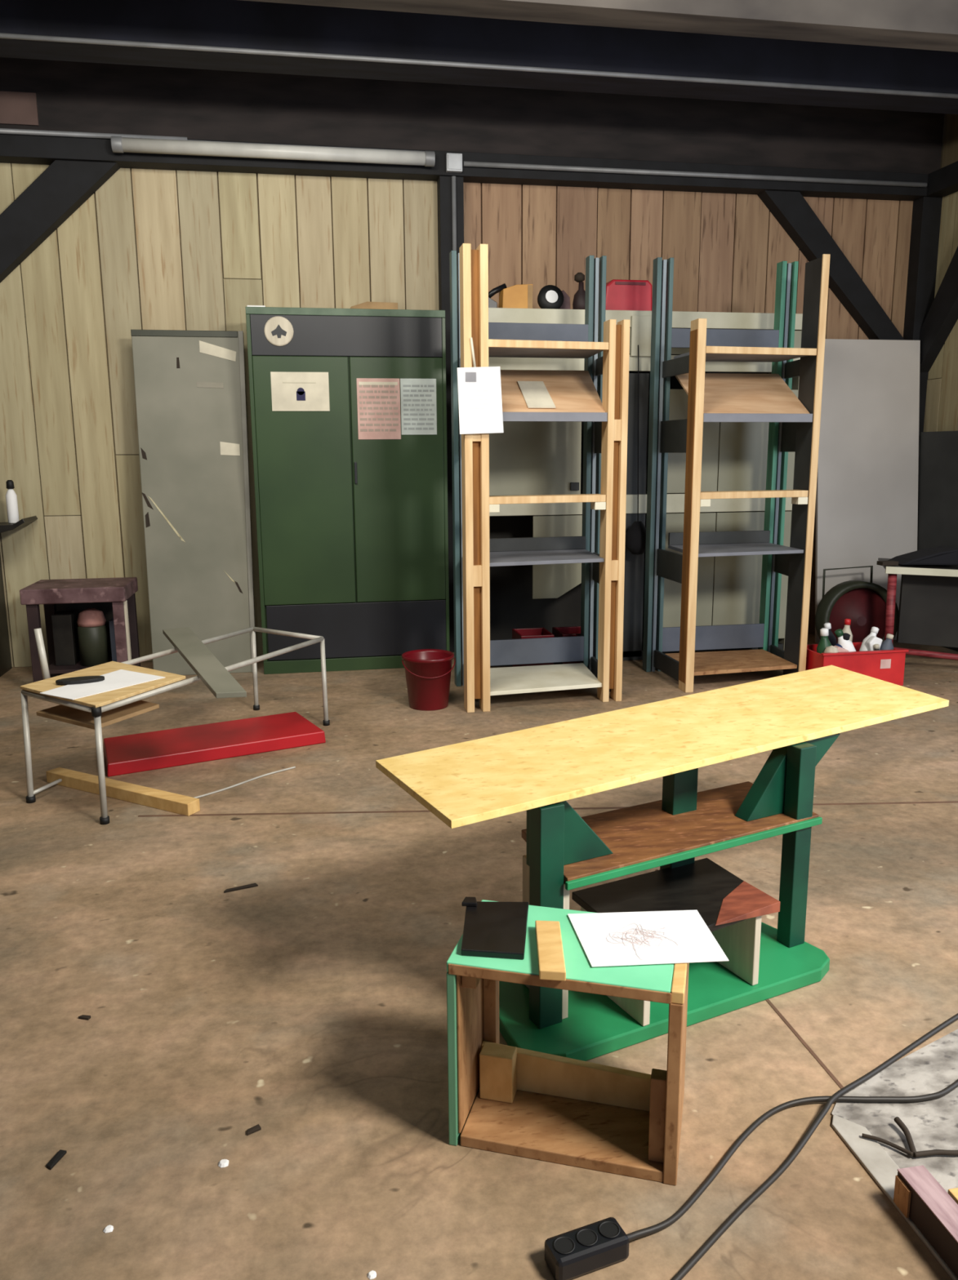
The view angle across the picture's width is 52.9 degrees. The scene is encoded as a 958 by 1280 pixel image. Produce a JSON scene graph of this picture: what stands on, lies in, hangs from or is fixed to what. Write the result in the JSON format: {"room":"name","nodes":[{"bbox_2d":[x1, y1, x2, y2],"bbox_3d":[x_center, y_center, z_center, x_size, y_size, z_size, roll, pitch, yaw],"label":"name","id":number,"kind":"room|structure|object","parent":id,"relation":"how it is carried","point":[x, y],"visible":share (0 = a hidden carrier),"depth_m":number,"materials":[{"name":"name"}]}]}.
{"room":"workshop","nodes":[
{"label":"workshop","id":0,"kind":"room"},
{"bbox_2d":[0,162,912,666],"bbox_3d":[-0.848,-1.690,5.820,7.680,3.600,0.080,-2,11,-10],"label":"wall","id":1,"kind":"structure","parent":0,"point":[150,249],"depth_m":5.66,"materials":[{"name":"beige wood"}]},
{"bbox_2d":[0,133,942,200],"bbox_3d":[-0.838,-2.741,5.515,7.680,0.130,0.140,-2,11,-10],"label":"wall plate","id":2,"kind":"object","parent":1,"relation":"attached to","point":[14,148],"visible":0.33,"depth_m":5.64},
{"bbox_2d":[0,128,187,140],"bbox_3d":[-3.091,-2.685,5.024,3.030,0.026,0.026,-2,11,-10],"label":"conduit","id":3,"kind":"object","parent":2,"relation":"attached to","point":[2,131],"visible":0.73,"depth_m":5.18,"materials":[{"name":"grey metal"}]},
{"bbox_2d":[111,136,435,166],"bbox_3d":[-1.117,-2.713,5.347,1.750,0.087,0.095,-2,11,-10],"label":"lamp","id":4,"kind":"object","parent":2,"relation":"attached to","point":[118,144],"visible":1,"depth_m":5.31,"materials":[{"name":"plastic"}]},
{"bbox_2d":[445,152,462,173],"bbox_3d":[-0.142,-2.750,5.546,0.090,0.095,0.042,-2,11,-10],"label":"junction box","id":5,"kind":"object","parent":2,"relation":"attached to","point":[453,161],"visible":1,"depth_m":5.53,"materials":[{"name":"plastic"}]},
{"bbox_2d":[462,160,926,187],"bbox_3d":[1.365,-2.810,5.815,2.955,0.028,0.028,-2,11,-10],"label":"conduit","id":6,"kind":"object","parent":2,"relation":"attached to","point":[476,164],"visible":1,"depth_m":5.79,"materials":[{"name":"grey metal"}]},
{"bbox_2d":[0,57,943,652],"bbox_3d":[-0.823,-1.650,5.744,7.700,3.550,0.130,-2,11,-10],"label":"frame","id":7,"kind":"structure","parent":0,"point":[196,104],"depth_m":5.63,"materials":[{"name":"black metal"}]},
{"bbox_2d":[0,90,39,125],"bbox_3d":[-3.006,-2.835,5.083,1.270,0.160,0.020,-2,11,-10],"label":"trim","id":8,"kind":"structure","parent":7,"relation":"attached to","point":[15,108],"depth_m":5.17,"materials":[{"name":"brown wood"}]},
{"bbox_2d":[130,329,254,675],"bbox_3d":[-1.615,-0.773,5.505,0.610,1.938,0.279,-2,11,-10],"label":"door","id":9,"kind":"structure","parent":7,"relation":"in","point":[196,497],"depth_m":5.49,"materials":[{"name":"grey metal"}]},
{"bbox_2d":[196,382,223,388],"bbox_3d":[-1.524,-1.446,5.460,0.145,0.035,0.005,-2,11,-10],"label":"sticker","id":10,"kind":"object","parent":9,"relation":"attached to","point":[201,384],"visible":1,"depth_m":5.46,"materials":[{"name":"beige paper"}]},
{"bbox_2d":[199,340,235,361],"bbox_3d":[-1.478,-1.638,5.455,0.201,0.114,0.009,-2,11,-8],"label":"sticker","id":11,"kind":"object","parent":9,"relation":"attached to","point":[205,348],"visible":1,"depth_m":5.45,"materials":[{"name":"beige paper"}]},
{"bbox_2d":[219,441,239,455],"bbox_3d":[-1.423,-1.094,5.503,0.108,0.080,0.011,-2,11,-10],"label":"sticker","id":12,"kind":"object","parent":9,"relation":"attached to","point":[226,448],"visible":1,"depth_m":5.50,"materials":[{"name":"beige paper"}]},
{"bbox_2d":[451,176,460,591],"bbox_3d":[-0.137,-1.329,5.850,0.026,2.770,0.026,-2,11,-10],"label":"conduit","id":13,"kind":"object","parent":7,"relation":"attached to","point":[453,178],"visible":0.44,"depth_m":5.62,"materials":[{"name":"black metal"}]},
{"bbox_2d":[0,632,957,1279],"bbox_3d":[0.020,0.918,2.071,7.880,0.104,8.850,-2,11,-10],"label":"floor","id":14,"kind":"structure","parent":0,"point":[306,1005],"depth_m":2.16,"materials":[{"name":"concrete"}]},
{"bbox_2d":[0,515,37,676],"bbox_3d":[-2.828,-0.246,5.529,0.564,0.904,0.280,-2,11,-10],"label":"side table","id":15,"kind":"object","parent":14,"relation":"on","point":[5,651],"visible":1,"depth_m":5.61,"materials":[{"name":"black wood"}]},
{"bbox_2d":[5,480,19,523],"bbox_3d":[-2.630,-0.779,5.421,0.057,0.241,0.057,-2,11,-10],"label":"bottle","id":16,"kind":"object","parent":15,"relation":"on","point":[11,495],"visible":0.89,"depth_m":5.40,"materials":[{"name":"white plastic"}]},
{"bbox_2d":[0,515,37,533],"bbox_3d":[-2.831,-0.599,5.460,0.564,0.184,0.280,-2,11,-10],"label":"shelf","id":17,"kind":"object","parent":15,"relation":"attached to","point":[4,526],"depth_m":5.36,"materials":[{"name":"black wood"}]},
{"bbox_2d":[45,1149,66,1169],"bbox_3d":[-0.764,0.937,1.737,0.014,0.006,0.045,2,11,14],"label":"chip","id":18,"kind":"object","parent":14,"relation":"on","point":[60,1153],"visible":1,"depth_m":1.74,"materials":[{"name":"black rubber"}]},
{"bbox_2d":[19,577,140,682],"bbox_3d":[-2.166,-0.033,5.299,0.520,0.565,0.420,-2,11,-10],"label":"stand","id":19,"kind":"object","parent":14,"relation":"on","point":[115,597],"visible":0.63,"depth_m":5.15,"materials":[{"name":"purple wood"}]},
{"bbox_2d":[51,610,79,666],"bbox_3d":[-2.275,-0.013,5.314,0.100,0.279,0.160,-2,11,-10],"label":"box","id":20,"kind":"object","parent":19,"relation":"on","point":[64,624],"visible":0.89,"depth_m":5.25,"materials":[{"name":"black wood"}]},
{"bbox_2d":[48,655,133,674],"bbox_3d":[-2.154,0.137,5.329,0.410,0.020,0.310,-2,11,-10],"label":"shelf","id":21,"kind":"object","parent":19,"relation":"attached to","point":[53,669],"depth_m":5.22,"materials":[{"name":"beige wood"}]},
{"bbox_2d":[76,608,109,666],"bbox_3d":[-2.117,-0.021,5.279,0.150,0.306,0.150,-2,11,-10],"label":"paint can","id":22,"kind":"object","parent":19,"relation":"on","point":[92,634],"visible":0.98,"depth_m":5.22,"materials":[{"name":"green metal"}]},
{"bbox_2d":[108,617,116,662],"bbox_3d":[-2.000,-0.001,5.351,0.063,0.239,0.150,-2,11,-10],"label":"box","id":23,"kind":"object","parent":19,"relation":"on","point":[111,621],"visible":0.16,"depth_m":5.27,"materials":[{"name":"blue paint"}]},
{"bbox_2d":[102,1224,113,1232],"bbox_3d":[-0.609,0.967,1.583,0.016,0.004,0.015,-2,11,-10],"label":"crumb","id":24,"kind":"object","parent":14,"relation":"on","point":[108,1228],"visible":1,"depth_m":1.58,"materials":[{"name":"white paper"}]},
{"bbox_2d":[45,767,199,816],"bbox_3d":[-1.337,0.560,3.588,0.756,0.045,0.061,6,13,29],"label":"batten","id":25,"kind":"object","parent":14,"relation":"on","point":[180,804],"visible":1,"depth_m":3.54,"materials":[{"name":"beige wood"}]},
{"bbox_2d":[20,626,329,824],"bbox_3d":[-1.223,0.187,4.045,0.583,0.602,1.515,5,12,25],"label":"table","id":26,"kind":"object","parent":14,"relation":"on","point":[96,713],"visible":0.98,"depth_m":3.65,"materials":[{"name":"silver metal"}]},
{"bbox_2d":[36,700,159,729],"bbox_3d":[-1.389,0.256,3.531,0.392,0.015,0.316,7,13,33],"label":"board","id":27,"kind":"object","parent":26,"relation":"attached to","point":[60,713],"visible":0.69,"depth_m":3.45,"materials":[{"name":"brown wood"}]},
{"bbox_2d":[20,661,185,707],"bbox_3d":[-1.400,0.159,3.606,0.585,0.012,0.452,8,14,35],"label":"plywood board","id":28,"kind":"object","parent":26,"relation":"on","point":[103,699],"visible":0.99,"depth_m":3.56,"materials":[{"name":"beige wood"}]},
{"bbox_2d":[40,669,164,699],"bbox_3d":[-1.404,0.162,3.553,0.258,0.002,0.397,7,13,32],"label":"paper sheet","id":29,"kind":"object","parent":28,"relation":"on","point":[121,678],"visible":0.93,"depth_m":3.53,"materials":[{"name":"white paper"}]},
{"bbox_2d":[55,675,104,684],"bbox_3d":[-1.480,0.149,3.576,0.165,0.014,0.077,-2,11,-10],"label":"pad","id":30,"kind":"object","parent":29,"relation":"on","point":[84,679],"visible":1,"depth_m":3.56,"materials":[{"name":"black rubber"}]},
{"bbox_2d":[162,626,246,698],"bbox_3d":[-1.165,0.074,3.993,0.124,0.023,1.432,-5,12,-24],"label":"plank","id":31,"kind":"object","parent":26,"relation":"on","point":[209,669],"visible":1,"depth_m":3.83,"materials":[{"name":"wood"}]},
{"bbox_2d":[103,711,325,777],"bbox_3d":[-1.162,0.439,4.175,0.907,0.054,0.385,-6,13,-28],"label":"board","id":32,"kind":"object","parent":14,"relation":"on","point":[164,748],"visible":1,"depth_m":4.10,"materials":[{"name":"red paint"}]},
{"bbox_2d":[217,1159,228,1167],"bbox_3d":[-0.458,0.937,1.726,0.019,0.006,0.018,-2,11,-10],"label":"crumb","id":33,"kind":"object","parent":14,"relation":"on","point":[223,1162],"visible":1,"depth_m":1.72,"materials":[{"name":"white paper"}]},
{"bbox_2d":[223,883,257,893],"bbox_3d":[-0.698,0.726,2.819,0.099,0.006,0.016,-6,12,-26],"label":"chip","id":34,"kind":"object","parent":14,"relation":"on","point":[252,885],"visible":1,"depth_m":2.81,"materials":[{"name":"grey wood"}]},
{"bbox_2d":[194,766,295,798],"bbox_3d":[-0.923,0.554,3.702,0.021,0.008,0.535,9,14,40],"label":"metal rod","id":35,"kind":"object","parent":14,"relation":"on","point":[292,767],"visible":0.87,"depth_m":3.72,"materials":[{"name":"silver metal"}]},
{"bbox_2d":[246,1124,261,1135],"bbox_3d":[-0.425,0.921,1.810,0.028,0.006,0.012,-8,14,-35],"label":"chip","id":36,"kind":"object","parent":14,"relation":"on","point":[255,1128],"visible":1,"depth_m":1.81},
{"bbox_2d":[245,306,449,674],"bbox_3d":[-0.746,-0.852,5.631,1.083,2.026,0.396,-2,11,-10],"label":"tall cabinet","id":37,"kind":"object","parent":14,"relation":"on","point":[353,531],"visible":0.91,"depth_m":5.46,"materials":[{"name":"green metal"}]},
{"bbox_2d":[264,315,293,346],"bbox_3d":[-1.084,-1.673,5.216,0.156,0.156,0.007,-2,11,-10],"label":"round badge","id":38,"kind":"object","parent":37,"relation":"attached to","point":[278,331],"visible":1,"depth_m":5.21,"materials":[{"name":"white wood"}]},
{"bbox_2d":[270,371,329,411],"bbox_3d":[-0.982,-1.366,5.292,0.312,0.208,0.004,-2,11,-10],"label":"notice sheet","id":39,"kind":"object","parent":37,"relation":"attached to","point":[290,391],"visible":1,"depth_m":5.29,"materials":[{"name":"beige paper"}]},
{"bbox_2d":[350,301,397,309],"bbox_3d":[-0.625,-1.905,5.561,0.304,0.078,0.120,-2,11,-10],"label":"cardboard piece","id":40,"kind":"object","parent":37,"relation":"on","point":[375,305],"visible":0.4,"depth_m":5.50,"materials":[{"name":"beige cardboard"}]},
{"bbox_2d":[356,377,400,439],"bbox_3d":[-0.559,-1.292,5.385,0.239,0.332,0.004,-2,11,-10],"label":"notice sheet","id":41,"kind":"object","parent":37,"relation":"attached to","point":[378,399],"visible":1,"depth_m":5.38,"materials":[{"name":"pink paper"}]},
{"bbox_2d":[400,378,436,435],"bbox_3d":[-0.339,-1.314,5.421,0.201,0.307,0.004,-2,11,-10],"label":"notice sheet","id":42,"kind":"object","parent":37,"relation":"attached to","point":[418,396],"visible":1,"depth_m":5.42,"materials":[{"name":"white paper"}]},
{"bbox_2d":[366,1270,376,1279],"bbox_3d":[-0.166,0.982,1.490,0.015,0.004,0.015,-2,11,-10],"label":"crumb","id":43,"kind":"object","parent":14,"relation":"on","point":[371,1274],"visible":1,"depth_m":1.49,"materials":[{"name":"white paper"}]},
{"bbox_2d":[401,648,455,711],"bbox_3d":[-0.252,0.202,4.812,0.268,0.265,0.268,-2,11,-10],"label":"bucket","id":44,"kind":"object","parent":14,"relation":"on","point":[427,671],"visible":1,"depth_m":4.73,"materials":[{"name":"red plastic"}]},
{"bbox_2d":[511,627,553,666],"bbox_3d":[0.309,0.072,5.521,0.190,0.240,0.248,-2,11,-10],"label":"crate","id":45,"kind":"object","parent":14,"relation":"on","point":[531,633],"visible":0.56,"depth_m":5.54,"materials":[{"name":"red plastic"}]},
{"bbox_2d":[448,243,629,712],"bbox_3d":[0.294,-0.820,4.869,0.844,2.240,0.630,-2,11,-10],"label":"shelf unit","id":46,"kind":"object","parent":14,"relation":"on","point":[596,396],"visible":0.9,"depth_m":4.79,"materials":[{"name":"brown wood"}]},
{"bbox_2d":[457,337,503,434],"bbox_3d":[0.006,-1.163,4.411,0.214,0.429,0.019,-2,11,-10],"label":"paper tag","id":47,"kind":"object","parent":46,"relation":"hanging from","point":[479,388],"visible":1,"depth_m":4.41,"materials":[{"name":"beige paper"}]},
{"bbox_2d":[516,381,555,408],"bbox_3d":[0.277,-1.200,4.700,0.143,0.143,0.293,-2,11,-10],"label":"note card","id":48,"kind":"object","parent":46,"relation":"on","point":[535,393],"visible":1,"depth_m":4.69,"materials":[{"name":"beige paper"}]},
{"bbox_2d":[551,626,580,664],"bbox_3d":[0.545,0.062,5.562,0.190,0.240,0.248,-2,11,-10],"label":"crate","id":49,"kind":"object","parent":14,"relation":"on","point":[571,631],"visible":0.25,"depth_m":5.63,"materials":[{"name":"red plastic"}]},
{"bbox_2d":[446,899,688,1185],"bbox_3d":[0.174,0.734,1.802,0.412,0.367,0.253,3,11,15],"label":"wooden box","id":50,"kind":"object","parent":14,"relation":"on","point":[503,1099],"visible":0.89,"depth_m":1.76,"materials":[{"name":"green paint"}]},
{"bbox_2d":[461,897,528,959],"bbox_3d":[0.024,0.536,1.808,0.130,0.021,0.202,1,11,5],"label":"folder","id":51,"kind":"object","parent":50,"relation":"on","point":[491,929],"visible":1,"depth_m":1.79,"materials":[{"name":"leather"}]},
{"bbox_2d":[534,920,565,981],"bbox_3d":[0.127,0.554,1.724,0.046,0.018,0.184,0,11,1],"label":"wood offcut","id":52,"kind":"object","parent":50,"relation":"on","point":[551,964],"visible":1,"depth_m":1.70,"materials":[{"name":"beige wood"}]},
{"bbox_2d":[567,910,728,967],"bbox_3d":[0.306,0.548,1.780,0.254,0.002,0.196,-1,11,-4],"label":"drawing sheet","id":53,"kind":"object","parent":50,"relation":"on","point":[674,936],"visible":1,"depth_m":1.77,"materials":[{"name":"white paper"}]},
{"bbox_2d":[544,1217,628,1279],"bbox_3d":[0.169,0.955,1.510,0.128,0.043,0.054,-5,12,-22],"label":"power strip","id":54,"kind":"object","parent":14,"relation":"on","point":[591,1247],"visible":1,"depth_m":1.49,"materials":[{"name":"black plastic"}]},
{"bbox_2d":[552,1235,574,1254],"bbox_3d":[0.132,0.938,1.491,0.034,0.002,0.034,5,12,25],"label":"socket","id":55,"kind":"object","parent":54,"relation":"attached to","point":[562,1245],"depth_m":1.49,"materials":[{"name":"black plastic"}]},
{"bbox_2d":[575,1228,597,1246],"bbox_3d":[0.169,0.934,1.506,0.034,0.002,0.034,-2,11,-10],"label":"socket","id":56,"kind":"object","parent":54,"relation":"attached to","point":[584,1237],"depth_m":1.51,"materials":[{"name":"black plastic"}]},
{"bbox_2d":[598,1220,619,1238],"bbox_3d":[0.206,0.931,1.521,0.034,0.002,0.034,-2,11,-10],"label":"socket","id":57,"kind":"object","parent":54,"relation":"attached to","point":[606,1228],"depth_m":1.52,"materials":[{"name":"black plastic"}]},
{"bbox_2d":[488,307,802,666],"bbox_3d":[0.943,-0.908,5.845,1.910,2.030,0.440,-2,11,-10],"label":"tall cabinet","id":58,"kind":"object","parent":14,"relation":"on","point":[529,458],"visible":0.25,"depth_m":5.68,"materials":[{"name":"beige metal"}]},
{"bbox_2d":[488,283,506,307],"bbox_3d":[0.089,-1.944,5.467,0.142,0.160,0.060,-2,11,-10],"label":"power tool","id":59,"kind":"object","parent":58,"relation":"on","point":[491,304],"visible":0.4,"depth_m":5.45,"materials":[{"name":"black plastic"}]},
{"bbox_2d":[497,284,532,308],"bbox_3d":[0.207,-1.937,5.468,0.175,0.145,0.122,-2,11,-10],"label":"box","id":60,"kind":"object","parent":58,"relation":"on","point":[516,296],"visible":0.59,"depth_m":5.41,"materials":[{"name":"brown cardboard"}]},
{"bbox_2d":[537,284,563,309],"bbox_3d":[0.405,-1.934,5.455,0.147,0.150,0.077,-2,11,-10],"label":"tape roll","id":61,"kind":"object","parent":58,"relation":"on","point":[549,296],"visible":0.93,"depth_m":5.43,"materials":[{"name":"black plastic"}]},
{"bbox_2d":[558,289,569,309],"bbox_3d":[0.488,-1.951,5.570,0.065,0.129,0.080,-2,11,-10],"label":"cloth bag","id":62,"kind":"object","parent":58,"relation":"on","point":[566,304],"visible":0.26,"depth_m":5.53,"materials":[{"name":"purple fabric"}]},
{"bbox_2d":[572,272,585,309],"bbox_3d":[0.585,-1.989,5.518,0.095,0.221,0.095,-2,11,-10],"label":"oil bottle","id":63,"kind":"object","parent":58,"relation":"on","point":[578,303],"visible":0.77,"depth_m":5.49,"materials":[{"name":"brown plastic"}]},
{"bbox_2d":[605,279,651,311],"bbox_3d":[0.842,-1.995,5.633,0.293,0.185,0.226,-2,11,-10],"label":"tool case","id":64,"kind":"object","parent":58,"relation":"on","point":[620,295],"visible":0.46,"depth_m":5.53,"materials":[{"name":"red plastic"}]},
{"bbox_2d":[624,345,645,554],"bbox_3d":[0.919,-1.081,5.507,0.149,1.180,0.149,-2,11,-10],"label":"bundle","id":65,"kind":"object","parent":58,"relation":"hanging from","point":[635,536],"visible":0.85,"depth_m":5.55,"materials":[{"name":"black fabric"}]},
{"bbox_2d":[498,733,839,1061],"bbox_3d":[0.461,0.545,2.276,0.981,0.551,0.375,-6,12,-27],"label":"workbench","id":66,"kind":"object","parent":14,"relation":"on","point":[566,851],"visible":0.66,"depth_m":2.23,"materials":[{"name":"green paint"}]},
{"bbox_2d":[375,665,948,828],"bbox_3d":[0.527,0.223,2.446,1.601,0.053,0.455,-7,13,-29],"label":"wooden plank","id":67,"kind":"object","parent":66,"relation":"on","point":[462,784],"visible":1,"depth_m":2.31,"materials":[{"name":"yellow wood"}]},
{"bbox_2d":[521,781,817,884],"bbox_3d":[0.457,0.451,2.312,0.759,0.020,0.278,-6,12,-27],"label":"shelf","id":68,"kind":"object","parent":66,"relation":"attached to","point":[653,834],"depth_m":2.27,"materials":[{"name":"brown wood"}]},
{"bbox_2d":[571,857,779,1026],"bbox_3d":[0.462,0.694,2.248,0.425,0.198,0.295,-6,12,-27],"label":"stool","id":69,"kind":"object","parent":66,"relation":"on","point":[731,908],"visible":0.69,"depth_m":2.24,"materials":[{"name":"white wood"}]},
{"bbox_2d":[642,253,830,692],"bbox_3d":[1.391,-0.900,5.189,0.807,2.260,0.570,-2,11,-10],"label":"shelf unit","id":70,"kind":"object","parent":14,"relation":"on","point":[793,426],"visible":0.94,"depth_m":5.19,"materials":[{"name":"brown wood"}]},
{"bbox_2d":[626,1079,957,1241],"bbox_3d":[1.505,0.845,2.082,2.772,0.023,0.323,-4,12,-17],"label":"power cable","id":71,"kind":"object","parent":14,"relation":"on","point":[660,1226],"visible":0.92,"depth_m":1.81,"materials":[{"name":"black rubber"}]},
{"bbox_2d":[671,1013,957,1279],"bbox_3d":[1.461,0.787,2.366,3.217,0.029,0.176,-8,14,-35],"label":"power cable","id":72,"kind":"object","parent":14,"relation":"on","point":[750,1199],"visible":1,"depth_m":1.73,"materials":[{"name":"black rubber"}]},
{"bbox_2d":[822,565,872,596],"bbox_3d":[2.358,-0.211,6.168,0.366,0.520,0.036,-3,11,-13],"label":"wire frame","id":73,"kind":"object","parent":14,"relation":"on","point":[870,566],"visible":0.41,"depth_m":6.11,"materials":[{"name":"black metal"}]},
{"bbox_2d":[814,580,897,643],"bbox_3d":[2.288,-0.123,5.830,0.468,0.474,0.143,-1,11,-4],"label":"wheel","id":74,"kind":"object","parent":14,"relation":"on","point":[862,602],"visible":0.64,"depth_m":5.79,"materials":[{"name":"green metal"}]},
{"bbox_2d":[804,641,908,685],"bbox_3d":[2.025,0.131,5.267,0.495,0.198,0.310,-2,11,-10],"label":"plastic crate","id":75,"kind":"object","parent":14,"relation":"on","point":[886,665],"visible":0.62,"depth_m":5.14,"materials":[{"name":"red plastic"}]},
{"bbox_2d":[816,627,831,653],"bbox_3d":[1.866,0.077,5.185,0.093,0.283,0.092,-2,11,-10],"label":"plastic bottle","id":76,"kind":"object","parent":75,"relation":"on","point":[824,642],"visible":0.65,"depth_m":5.16,"materials":[{"name":"green plastic"}]},
{"bbox_2d":[823,622,836,645],"bbox_3d":[1.936,0.022,5.294,0.094,0.234,0.071,4,12,23],"label":"plastic bottle","id":77,"kind":"object","parent":75,"relation":"in","point":[832,639],"visible":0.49,"depth_m":5.27,"materials":[{"name":"black plastic"}]},
{"bbox_2d":[822,645,838,653],"bbox_3d":[1.873,0.068,5.118,0.080,0.080,0.080,-2,11,-10],"label":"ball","id":78,"kind":"object","parent":75,"relation":"in","point":[832,649],"visible":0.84,"depth_m":5.09,"materials":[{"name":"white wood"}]},
{"bbox_2d":[834,628,855,651],"bbox_3d":[1.981,0.057,5.166,0.157,0.236,0.080,0,11,1],"label":"plastic bottle","id":79,"kind":"object","parent":75,"relation":"in","point":[847,645],"visible":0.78,"depth_m":5.13,"materials":[{"name":"white plastic"}]},
{"bbox_2d":[841,618,852,641],"bbox_3d":[2.036,0.004,5.351,0.067,0.244,0.087,7,13,34],"label":"plastic bottle","id":80,"kind":"object","parent":75,"relation":"in","point":[846,624],"visible":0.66,"depth_m":5.33,"materials":[{"name":"white plastic"}]},
{"bbox_2d":[858,626,878,651],"bbox_3d":[2.128,0.039,5.271,0.131,0.221,0.076,-5,12,-24],"label":"plastic bottle","id":81,"kind":"object","parent":75,"relation":"in","point":[873,630],"visible":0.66,"depth_m":5.26,"materials":[{"name":"white plastic"}]},
{"bbox_2d":[866,635,881,650],"bbox_3d":[2.143,0.022,5.221,0.076,0.088,0.040,-2,11,-10],"label":"plastic bottle","id":82,"kind":"object","parent":75,"relation":"in","point":[873,640],"visible":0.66,"depth_m":5.20,"materials":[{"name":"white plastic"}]},
{"bbox_2d":[873,644,879,650],"bbox_3d":[2.154,0.107,5.201,0.069,0.173,0.064,-2,11,-10],"label":"plastic bottle","id":83,"kind":"object","parent":75,"relation":"in","point":[876,646],"visible":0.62,"depth_m":5.18,"materials":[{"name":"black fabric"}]},
{"bbox_2d":[879,633,893,650],"bbox_3d":[2.207,0.058,5.239,0.094,0.185,0.072,-2,11,-10],"label":"plastic bottle","id":84,"kind":"object","parent":75,"relation":"in","point":[886,644],"visible":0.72,"depth_m":5.21,"materials":[{"name":"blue plastic"}]},
{"bbox_2d":[814,338,919,643],"bbox_3d":[2.546,-0.966,6.309,0.730,1.945,0.210,-2,11,-10],"label":"wall panel","id":85,"kind":"object","parent":14,"relation":"on","point":[866,491],"visible":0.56,"depth_m":6.28,"materials":[{"name":"grey laminate"}]},
{"bbox_2d":[831,1114,957,1279],"bbox_3d":[0.801,1.027,1.218,0.057,0.007,1.284,-2,11,-10],"label":"strip","id":86,"kind":"object","parent":14,"relation":"on","point":[877,1163],"visible":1,"depth_m":1.72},
{"bbox_2d":[893,1164,957,1277],"bbox_3d":[0.757,0.951,1.418,0.052,0.058,0.415,-2,11,-10],"label":"timber beam","id":87,"kind":"structure","parent":86,"relation":"on","point":[917,1194],"depth_m":1.54,"materials":[{"name":"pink wood"}]},
{"bbox_2d":[861,1116,957,1157],"bbox_3d":[0.807,0.911,1.745,0.204,0.019,0.084,6,13,28],"label":"branch","id":88,"kind":"object","parent":14,"relation":"on","point":[912,1152],"visible":1,"depth_m":1.74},
{"bbox_2d":[877,557,957,660],"bbox_3d":[2.711,-0.156,5.649,0.785,0.605,0.516,1,11,8],"label":"side table","id":89,"kind":"object","parent":14,"relation":"on","point":[927,611],"visible":0.76,"depth_m":5.56,"materials":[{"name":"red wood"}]},
{"bbox_2d":[875,560,897,565],"bbox_3d":[2.337,-0.440,5.509,0.100,0.022,0.060,-2,11,-10],"label":"file","id":90,"kind":"object","parent":89,"relation":"on","point":[878,562],"visible":1,"depth_m":5.48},
{"bbox_2d":[887,545,957,564],"bbox_3d":[2.586,-0.489,5.596,0.358,0.096,0.211,-1,11,-6],"label":"folded cloth","id":91,"kind":"object","parent":89,"relation":"on","point":[938,555],"visible":0.92,"depth_m":5.51,"materials":[{"name":"black fabric"}]},
{"bbox_2d":[916,431,957,651],"bbox_3d":[3.012,-0.611,5.998,0.050,1.360,0.950,-2,11,-10],"label":"board","id":92,"kind":"object","parent":14,"relation":"on","point":[937,468],"visible":0.54,"depth_m":6.17,"materials":[{"name":"grey paint"}]},
{"bbox_2d":[946,1187,957,1204],"bbox_3d":[0.839,0.965,1.420,0.056,0.040,0.385,-2,11,-10],"label":"timber beam","id":93,"kind":"structure","parent":14,"relation":"on","point":[953,1193],"depth_m":1.59,"materials":[{"name":"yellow wood"}]},
{"bbox_2d":[923,113,957,431],"bbox_3d":[3.221,-1.583,5.123,0.080,3.600,2.750,-2,11,-10],"label":"wall","id":94,"kind":"structure","parent":0,"point":[940,413],"depth_m":6.14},
{"bbox_2d":[918,246,957,372],"bbox_3d":[2.987,-2.242,5.900,0.100,1.198,0.780,-2,11,-10],"label":"brace","id":95,"kind":"object","parent":94,"relation":"attached to","point":[941,317],"depth_m":6.10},
{"bbox_2d":[926,160,957,196],"bbox_3d":[3.137,-2.637,4.836,0.140,0.130,2.620,-2,11,-10],"label":"wall plate","id":96,"kind":"object","parent":94,"relation":"attached to","point":[942,182],"visible":1,"depth_m":5.96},
{"bbox_3d":[-0.104,-2.658,1.355,8.080,0.100,8.850,-2,11,-10],"label":"ceiling","id":97,"kind":"structure","parent":0,"visible":0},
{"bbox_3d":[-0.524,-2.980,3.673,7.680,0.150,3.600,-2,11,-10],"label":"boards","id":98,"kind":"object","parent":97,"relation":"attached to","visible":0},
{"bbox_2d":[0,0,957,114],"bbox_3d":[-0.702,-2.948,4.692,7.680,0.300,0.220,-2,11,-10],"label":"ceiling beam","id":99,"kind":"structure","parent":98,"relation":"attached to","point":[236,24],"depth_m":4.74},
{"bbox_2d":[0,32,957,98],"bbox_3d":[-0.680,-2.788,4.603,7.640,0.022,0.022,-2,11,-10],"label":"conduit","id":100,"kind":"object","parent":99,"relation":"attached to","point":[2,35],"visible":1,"depth_m":4.70,"materials":[{"name":"grey metal"}]},
{"bbox_2d":[241,0,957,52],"bbox_3d":[-0.567,-2.806,3.958,7.680,0.300,0.180,-2,11,-10],"label":"ceiling beam","id":101,"kind":"structure","parent":98,"relation":"attached to","point":[922,24],"depth_m":4.24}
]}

